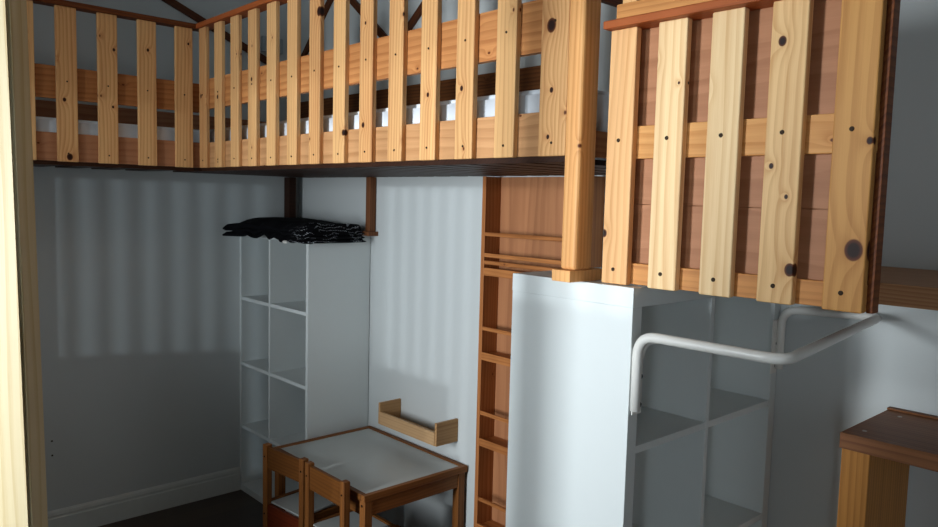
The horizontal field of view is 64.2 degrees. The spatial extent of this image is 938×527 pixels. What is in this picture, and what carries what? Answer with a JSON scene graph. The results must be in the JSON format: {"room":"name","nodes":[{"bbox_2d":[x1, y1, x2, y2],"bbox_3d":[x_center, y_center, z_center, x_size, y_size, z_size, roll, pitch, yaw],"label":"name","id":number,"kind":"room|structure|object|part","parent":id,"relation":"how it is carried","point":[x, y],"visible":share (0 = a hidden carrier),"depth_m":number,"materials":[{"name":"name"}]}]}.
{"room":"child's bedroom","nodes":[
{"label":"child's bedroom","id":0,"kind":"room"},
{"bbox_2d":[33,0,297,511],"bbox_3d":[-2.542,-0.181,2.995,4.313,3.050,0.100,-3,7,-42],"label":"wall","id":1,"kind":"structure","parent":0,"point":[139,276],"depth_m":3.78,"materials":[{"name":"white paint"}]},
{"bbox_2d":[48,467,239,526],"bbox_3d":[-2.711,1.287,2.920,3.848,0.130,0.016,-3,7,-42],"label":"baseboard","id":2,"kind":"structure","parent":1,"relation":"attached to","point":[100,512],"depth_m":3.86,"materials":[{"name":"white wood"}]},
{"bbox_2d":[261,36,282,54],"bbox_3d":[-1.090,-1.208,4.137,0.125,0.085,0.024,-3,7,-42],"label":"wall box","id":3,"kind":"object","parent":1,"relation":"attached to","point":[263,38],"visible":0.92,"depth_m":4.10,"materials":[{"name":"grey plastic"}]},
{"bbox_2d":[98,489,262,526],"bbox_3d":[-0.836,1.601,1.162,4.413,0.100,5.377,-3,7,-42],"label":"floor","id":4,"kind":"structure","parent":0,"point":[237,508],"depth_m":3.87,"materials":[{"name":"laminate"}]},
{"bbox_2d":[0,0,47,526],"bbox_3d":[-0.834,0.004,1.351,0.085,3.050,0.051,1,5,8],"label":"post","id":5,"kind":"object","parent":4,"relation":"on","point":[23,490],"visible":1,"depth_m":1.34,"materials":[{"name":"brown wood"}]},
{"bbox_2d":[263,443,339,526],"bbox_3d":[-0.730,1.088,3.401,0.300,0.545,0.292,6,6,41],"label":"chair","id":6,"kind":"object","parent":4,"relation":"on","point":[290,466],"visible":0.62,"depth_m":3.33,"materials":[{"name":"brown wood"}]},
{"bbox_3d":[-0.916,1.084,3.392,0.031,0.545,0.031,6,6,41],"label":"leg","id":7,"kind":"part","parent":6,"relation":"part of","materials":[{"name":"brown wood"}]},
{"bbox_3d":[-0.816,1.150,3.309,0.238,0.103,0.018,6,6,41],"label":"rail","id":8,"kind":"part","parent":6,"relation":"part of","materials":[{"name":"brown wood"}]},
{"bbox_3d":[-0.809,0.882,3.286,0.238,0.100,0.018,6,6,41],"label":"backrest","id":9,"kind":"part","parent":6,"relation":"part of","materials":[{"name":"brown wood"}]},
{"bbox_3d":[-0.831,1.101,3.491,0.018,0.068,0.228,6,6,41],"label":"rail","id":10,"kind":"part","parent":6,"relation":"part of","materials":[{"name":"wood"}]},
{"bbox_3d":[-0.729,1.087,3.402,0.248,0.007,0.238,6,6,41],"label":"seat","id":11,"kind":"part","parent":6,"relation":"part of","materials":[{"name":"white paint"}]},
{"bbox_3d":[-0.713,1.104,3.217,0.031,0.545,0.031,6,6,41],"label":"leg","id":12,"kind":"part","parent":6,"relation":"part of","materials":[{"name":"brown wood"}]},
{"bbox_3d":[-0.628,1.121,3.316,0.018,0.068,0.228,6,6,41],"label":"rail","id":13,"kind":"part","parent":6,"relation":"part of","materials":[{"name":"brown wood"}]},
{"bbox_2d":[240,235,369,516],"bbox_3d":[-0.901,0.566,4.022,0.359,1.470,0.732,-3,7,-42],"label":"shelving unit","id":14,"kind":"object","parent":4,"relation":"on","point":[304,308],"visible":0.73,"depth_m":3.90,"materials":[{"name":"white laminate"}]},
{"bbox_3d":[-1.142,0.556,4.284,0.358,1.434,0.020,-3,7,-42],"label":"panel","id":15,"kind":"part","parent":14,"relation":"part of","materials":[{"name":"white laminate"}]},
{"bbox_3d":[-1.037,0.916,4.191,0.356,0.018,0.314,-3,7,-42],"label":"shelf","id":16,"kind":"part","parent":14,"relation":"part of","materials":[{"name":"white laminate"}]},
{"bbox_3d":[-1.028,0.560,4.160,0.356,0.018,0.314,-3,7,-42],"label":"shelf","id":17,"kind":"part","parent":14,"relation":"part of","materials":[{"name":"white laminate"}]},
{"bbox_3d":[-1.018,0.197,4.129,0.356,0.018,0.314,-3,7,-42],"label":"shelf","id":18,"kind":"part","parent":14,"relation":"part of","materials":[{"name":"white laminate"}]},
{"bbox_3d":[-0.919,1.280,4.083,0.358,0.036,0.690,-3,7,-42],"label":"board","id":19,"kind":"part","parent":14,"relation":"part of","materials":[{"name":"white laminate"}]},
{"bbox_3d":[-0.798,0.944,3.932,0.356,0.018,0.360,-3,7,-42],"label":"shelf","id":20,"kind":"part","parent":14,"relation":"part of","materials":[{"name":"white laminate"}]},
{"bbox_3d":[-0.789,0.588,3.902,0.356,0.018,0.360,-3,7,-42],"label":"shelf","id":21,"kind":"part","parent":14,"relation":"part of","materials":[{"name":"white laminate"}]},
{"bbox_3d":[-0.780,0.225,3.871,0.356,0.018,0.360,-3,7,-42],"label":"shelf","id":22,"kind":"part","parent":14,"relation":"part of","materials":[{"name":"white laminate"}]},
{"bbox_2d":[222,217,365,243],"bbox_3d":[-0.897,-0.174,3.836,0.453,0.114,0.736,-3,7,-42],"label":"blanket","id":23,"kind":"object","parent":14,"relation":"on","point":[292,230],"visible":1,"depth_m":3.69,"materials":[{"name":"black fabric"}]},
{"bbox_3d":[-0.661,0.613,3.763,0.358,1.434,0.020,-3,7,-42],"label":"panel","id":24,"kind":"part","parent":14,"relation":"part of","materials":[{"name":"white laminate"}]},
{"bbox_2d":[26,0,622,282],"bbox_3d":[-0.781,0.039,2.713,1.911,2.750,2.715,-3,7,-42],"label":"bed","id":25,"kind":"object","parent":4,"relation":"on","point":[562,138],"visible":0.93,"depth_m":2.64,"materials":[{"name":"brown wood"}]},
{"bbox_3d":[-1.640,-1.053,3.040,1.172,0.022,0.064,-3,7,-42],"label":"rail","id":26,"kind":"part","parent":25,"relation":"part of","materials":[{"name":"brown wood"}]},
{"bbox_2d":[36,116,199,142],"bbox_3d":[-1.536,-0.559,3.499,1.865,0.145,0.403,-3,7,-42],"label":"mattress","id":27,"kind":"object","parent":25,"relation":"on","point":[45,124],"visible":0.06,"depth_m":3.24,"materials":[{"name":"white fabric"}]},
{"bbox_3d":[-0.472,-0.985,2.591,0.064,0.022,2.183,-3,7,-42],"label":"rail","id":28,"kind":"part","parent":25,"relation":"part of","materials":[{"name":"brown wood"}]},
{"bbox_3d":[-1.019,-0.343,4.256,0.043,0.294,0.060,-3,7,-42],"label":"post","id":29,"kind":"part","parent":25,"relation":"part of","materials":[{"name":"brown wood"}]},
{"bbox_3d":[-0.495,-0.298,3.769,0.035,0.272,0.040,-3,7,-42],"label":"post","id":30,"kind":"part","parent":25,"relation":"part of","materials":[{"name":"brown wood"}]},
{"bbox_2d":[210,89,608,160],"bbox_3d":[-0.223,-0.476,2.916,0.723,0.145,2.210,-3,7,-42],"label":"mattress","id":31,"kind":"object","parent":25,"relation":"on","point":[529,101],"visible":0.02,"depth_m":2.22,"materials":[{"name":"white fabric"}]},
{"bbox_3d":[0.281,-0.609,1.804,0.066,1.252,0.050,-3,7,-42],"label":"post","id":32,"kind":"part","parent":25,"relation":"part of","materials":[{"name":"brown wood"}]},
{"bbox_2d":[305,461,400,526],"bbox_3d":[-0.493,1.115,3.160,0.292,0.545,0.300,-3,7,-42],"label":"chair","id":33,"kind":"object","parent":4,"relation":"on","point":[337,491],"visible":0.77,"depth_m":3.12,"materials":[{"name":"brown wood"}]},
{"bbox_3d":[-0.678,1.109,3.172,0.031,0.545,0.031,-3,7,-42],"label":"leg","id":34,"kind":"part","parent":33,"relation":"part of","materials":[{"name":"brown wood"}]},
{"bbox_3d":[-0.582,0.908,3.055,0.018,0.100,0.238,-3,7,-42],"label":"backrest","id":35,"kind":"part","parent":33,"relation":"part of","materials":[{"name":"brown wood"}]},
{"bbox_3d":[-0.583,1.127,3.261,0.228,0.068,0.018,-3,7,-42],"label":"rail","id":36,"kind":"part","parent":33,"relation":"part of","materials":[{"name":"brown wood"}]},
{"bbox_3d":[-0.496,1.131,2.974,0.031,0.545,0.031,-3,7,-42],"label":"leg","id":37,"kind":"part","parent":33,"relation":"part of","materials":[{"name":"brown wood"}]},
{"bbox_3d":[-0.492,1.114,3.160,0.238,0.007,0.248,-3,7,-42],"label":"seat","id":38,"kind":"part","parent":33,"relation":"part of","materials":[{"name":"white paint"}]},
{"bbox_3d":[-0.397,1.133,3.250,0.018,0.068,0.238,-3,7,-42],"label":"rail","id":39,"kind":"part","parent":33,"relation":"part of","materials":[{"name":"brown wood"}]},
{"bbox_2d":[274,425,467,526],"bbox_3d":[-0.470,1.122,3.435,0.554,0.485,0.754,-3,7,-42],"label":"table","id":40,"kind":"object","parent":4,"relation":"on","point":[385,471],"visible":0.77,"depth_m":3.32,"materials":[{"name":"white paint"}]},
{"bbox_3d":[-0.891,1.119,3.524,0.038,0.455,0.038,-3,7,-42],"label":"leg","id":41,"kind":"part","parent":40,"relation":"part of","materials":[{"name":"brown wood"}]},
{"bbox_3d":[-0.660,0.905,3.237,0.024,0.028,0.706,-3,7,-42],"label":"edge frame","id":42,"kind":"part","parent":40,"relation":"part of","materials":[{"name":"brown wood"}]},
{"bbox_3d":[-0.711,0.865,3.683,0.554,0.028,0.024,-3,7,-42],"label":"edge frame","id":43,"kind":"part","parent":40,"relation":"part of","materials":[{"name":"brown wood"}]},
{"bbox_3d":[-0.418,1.175,3.011,0.038,0.455,0.038,-3,7,-42],"label":"leg","id":44,"kind":"part","parent":40,"relation":"part of","materials":[{"name":"brown wood"}]},
{"bbox_3d":[-0.218,0.923,3.148,0.554,0.028,0.024,-3,7,-42],"label":"edge frame","id":45,"kind":"part","parent":40,"relation":"part of","materials":[{"name":"brown wood"}]},
{"bbox_3d":[-0.269,0.884,3.595,0.024,0.028,0.706,-3,7,-42],"label":"edge frame","id":46,"kind":"part","parent":40,"relation":"part of","materials":[{"name":"brown wood"}]},
{"bbox_3d":[-0.050,1.155,3.349,0.038,0.455,0.038,-3,7,-42],"label":"leg","id":47,"kind":"part","parent":40,"relation":"part of","materials":[{"name":"brown wood"}]},
{"bbox_2d":[474,176,604,526],"bbox_3d":[0.254,0.541,2.958,0.096,1.760,0.545,-3,7,-42],"label":"bookcase","id":48,"kind":"object","parent":4,"relation":"on","point":[522,217],"visible":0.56,"depth_m":3.08,"materials":[{"name":"orange wood"}]},
{"bbox_3d":[0.240,1.134,3.010,0.076,0.016,0.505,-3,7,-42],"label":"shelf","id":49,"kind":"part","parent":48,"relation":"part of","materials":[{"name":"orange wood"}]},
{"bbox_3d":[0.250,0.765,2.978,0.076,0.016,0.505,-3,7,-42],"label":"shelf","id":50,"kind":"part","parent":48,"relation":"part of","materials":[{"name":"orange wood"}]},
{"bbox_3d":[0.259,0.402,2.947,0.076,0.016,0.505,-3,7,-42],"label":"shelf","id":51,"kind":"part","parent":48,"relation":"part of","materials":[{"name":"orange wood"}]},
{"bbox_2d":[506,267,779,526],"bbox_3d":[0.512,0.759,2.193,0.762,1.470,0.390,-3,7,-42],"label":"shelving unit","id":52,"kind":"object","parent":4,"relation":"on","point":[697,452],"visible":0.8,"depth_m":2.00,"materials":[{"name":"white laminate"}]},
{"bbox_3d":[0.245,0.796,1.951,0.037,1.423,0.389,-3,7,-42],"label":"panel","id":53,"kind":"part","parent":52,"relation":"part of","materials":[{"name":"white laminate"}]},
{"bbox_3d":[0.385,0.426,2.040,0.319,0.018,0.387,-3,7,-42],"label":"shelf","id":54,"kind":"part","parent":52,"relation":"part of","materials":[{"name":"white laminate"}]},
{"bbox_3d":[0.635,0.764,2.307,0.351,0.018,0.387,-3,7,-42],"label":"shelf","id":55,"kind":"part","parent":52,"relation":"part of","materials":[{"name":"white laminate"}]},
{"bbox_3d":[0.643,0.412,2.277,0.351,0.018,0.387,-3,7,-42],"label":"shelf","id":56,"kind":"part","parent":52,"relation":"part of","materials":[{"name":"white laminate"}]},
{"bbox_3d":[0.778,0.768,2.439,0.037,1.423,0.389,-3,7,-42],"label":"panel","id":57,"kind":"part","parent":52,"relation":"part of","materials":[{"name":"white laminate"}]},
{"bbox_2d":[602,0,900,313],"bbox_3d":[0.553,-0.468,1.566,0.086,1.078,0.616,-3,7,-42],"label":"slatted panel","id":58,"kind":"object","parent":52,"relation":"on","point":[748,141],"visible":1,"depth_m":1.55,"materials":[{"name":"brown wood"}]},
{"bbox_3d":[0.397,-0.798,1.746,0.046,0.460,0.040,-3,7,-42],"label":"post","id":59,"kind":"part","parent":58,"relation":"part of","materials":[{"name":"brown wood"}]},
{"bbox_3d":[0.550,-0.537,1.556,0.074,0.019,0.616,-3,7,-42],"label":"rail","id":60,"kind":"part","parent":58,"relation":"part of","materials":[{"name":"brown wood"}]},
{"bbox_3d":[0.546,0.042,1.618,0.018,0.050,0.596,-3,7,-42],"label":"rail","id":61,"kind":"part","parent":58,"relation":"part of","materials":[{"name":"beige wood"}]},
{"bbox_3d":[0.554,-0.266,1.591,0.018,0.076,0.596,-3,7,-42],"label":"rail","id":62,"kind":"part","parent":58,"relation":"part of","materials":[{"name":"beige wood"}]},
{"bbox_2d":[630,307,880,414],"bbox_3d":[0.777,0.250,1.865,0.761,0.217,0.367,-3,7,-42],"label":"rail","id":63,"kind":"object","parent":52,"relation":"attached to","point":[776,358],"visible":0.98,"depth_m":1.73,"materials":[{"name":"white metal"}]},
{"bbox_3d":[0.398,0.276,1.765,0.036,0.162,0.004,-3,7,-42],"label":"mounting plate","id":64,"kind":"part","parent":63,"relation":"part of","materials":[{"name":"white metal"}]},
{"bbox_3d":[0.916,0.249,2.241,0.036,0.162,0.004,-3,7,-42],"label":"mounting plate","id":65,"kind":"part","parent":63,"relation":"part of","materials":[{"name":"white metal"}]},
{"bbox_2d":[837,406,937,526],"bbox_3d":[1.190,0.981,1.783,0.338,1.131,0.528,-3,7,-42],"label":"stool","id":66,"kind":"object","parent":4,"relation":"on","point":[878,452],"depth_m":1.81,"materials":[{"name":"wood"}]},
{"bbox_3d":[0.971,0.989,1.893,0.150,1.086,0.064,-3,7,-42],"label":"leg","id":67,"kind":"part","parent":66,"relation":"part of","materials":[{"name":"brown wood"}]},
{"bbox_3d":[1.089,0.982,2.005,0.166,1.086,0.059,-3,7,-42],"label":"leg","id":68,"kind":"part","parent":66,"relation":"part of","materials":[{"name":"brown wood"}]},
{"bbox_2d":[298,0,937,526],"bbox_3d":[0.792,-0.052,2.484,0.100,3.050,5.177,-3,7,-42],"label":"wall","id":69,"kind":"structure","parent":0,"point":[424,290],"depth_m":2.69,"materials":[{"name":"white paint"}]},
{"bbox_2d":[162,0,421,64],"bbox_3d":[-0.826,-1.233,3.530,0.779,0.524,1.266,-3,7,-42],"label":"trellis","id":70,"kind":"object","parent":69,"relation":"attached to","point":[355,4],"visible":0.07,"depth_m":3.81,"materials":[{"name":"brown wood"}]},
{"bbox_2d":[378,398,457,446],"bbox_3d":[-0.245,0.737,3.490,0.128,0.104,0.437,-3,7,-42],"label":"ledge","id":71,"kind":"object","parent":69,"relation":"attached to","point":[389,412],"visible":1,"depth_m":3.41,"materials":[{"name":"brown wood"}]},
{"bbox_3d":[-0.387,0.720,3.646,0.126,0.104,0.014,-3,7,-42],"label":"panel","id":72,"kind":"part","parent":71,"relation":"part of","materials":[{"name":"brown wood"}]},
{"bbox_3d":[-0.101,0.754,3.336,0.126,0.104,0.014,-3,7,-42],"label":"panel","id":73,"kind":"part","parent":71,"relation":"part of","materials":[{"name":"brown wood"}]},
{"bbox_2d":[879,266,937,310],"bbox_3d":[1.186,0.069,1.607,0.512,0.046,1.240,-3,7,-42],"label":"board","id":74,"kind":"object","parent":69,"relation":"attached to","point":[901,287],"visible":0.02,"depth_m":1.56,"materials":[{"name":"brown wood"}]}
]}

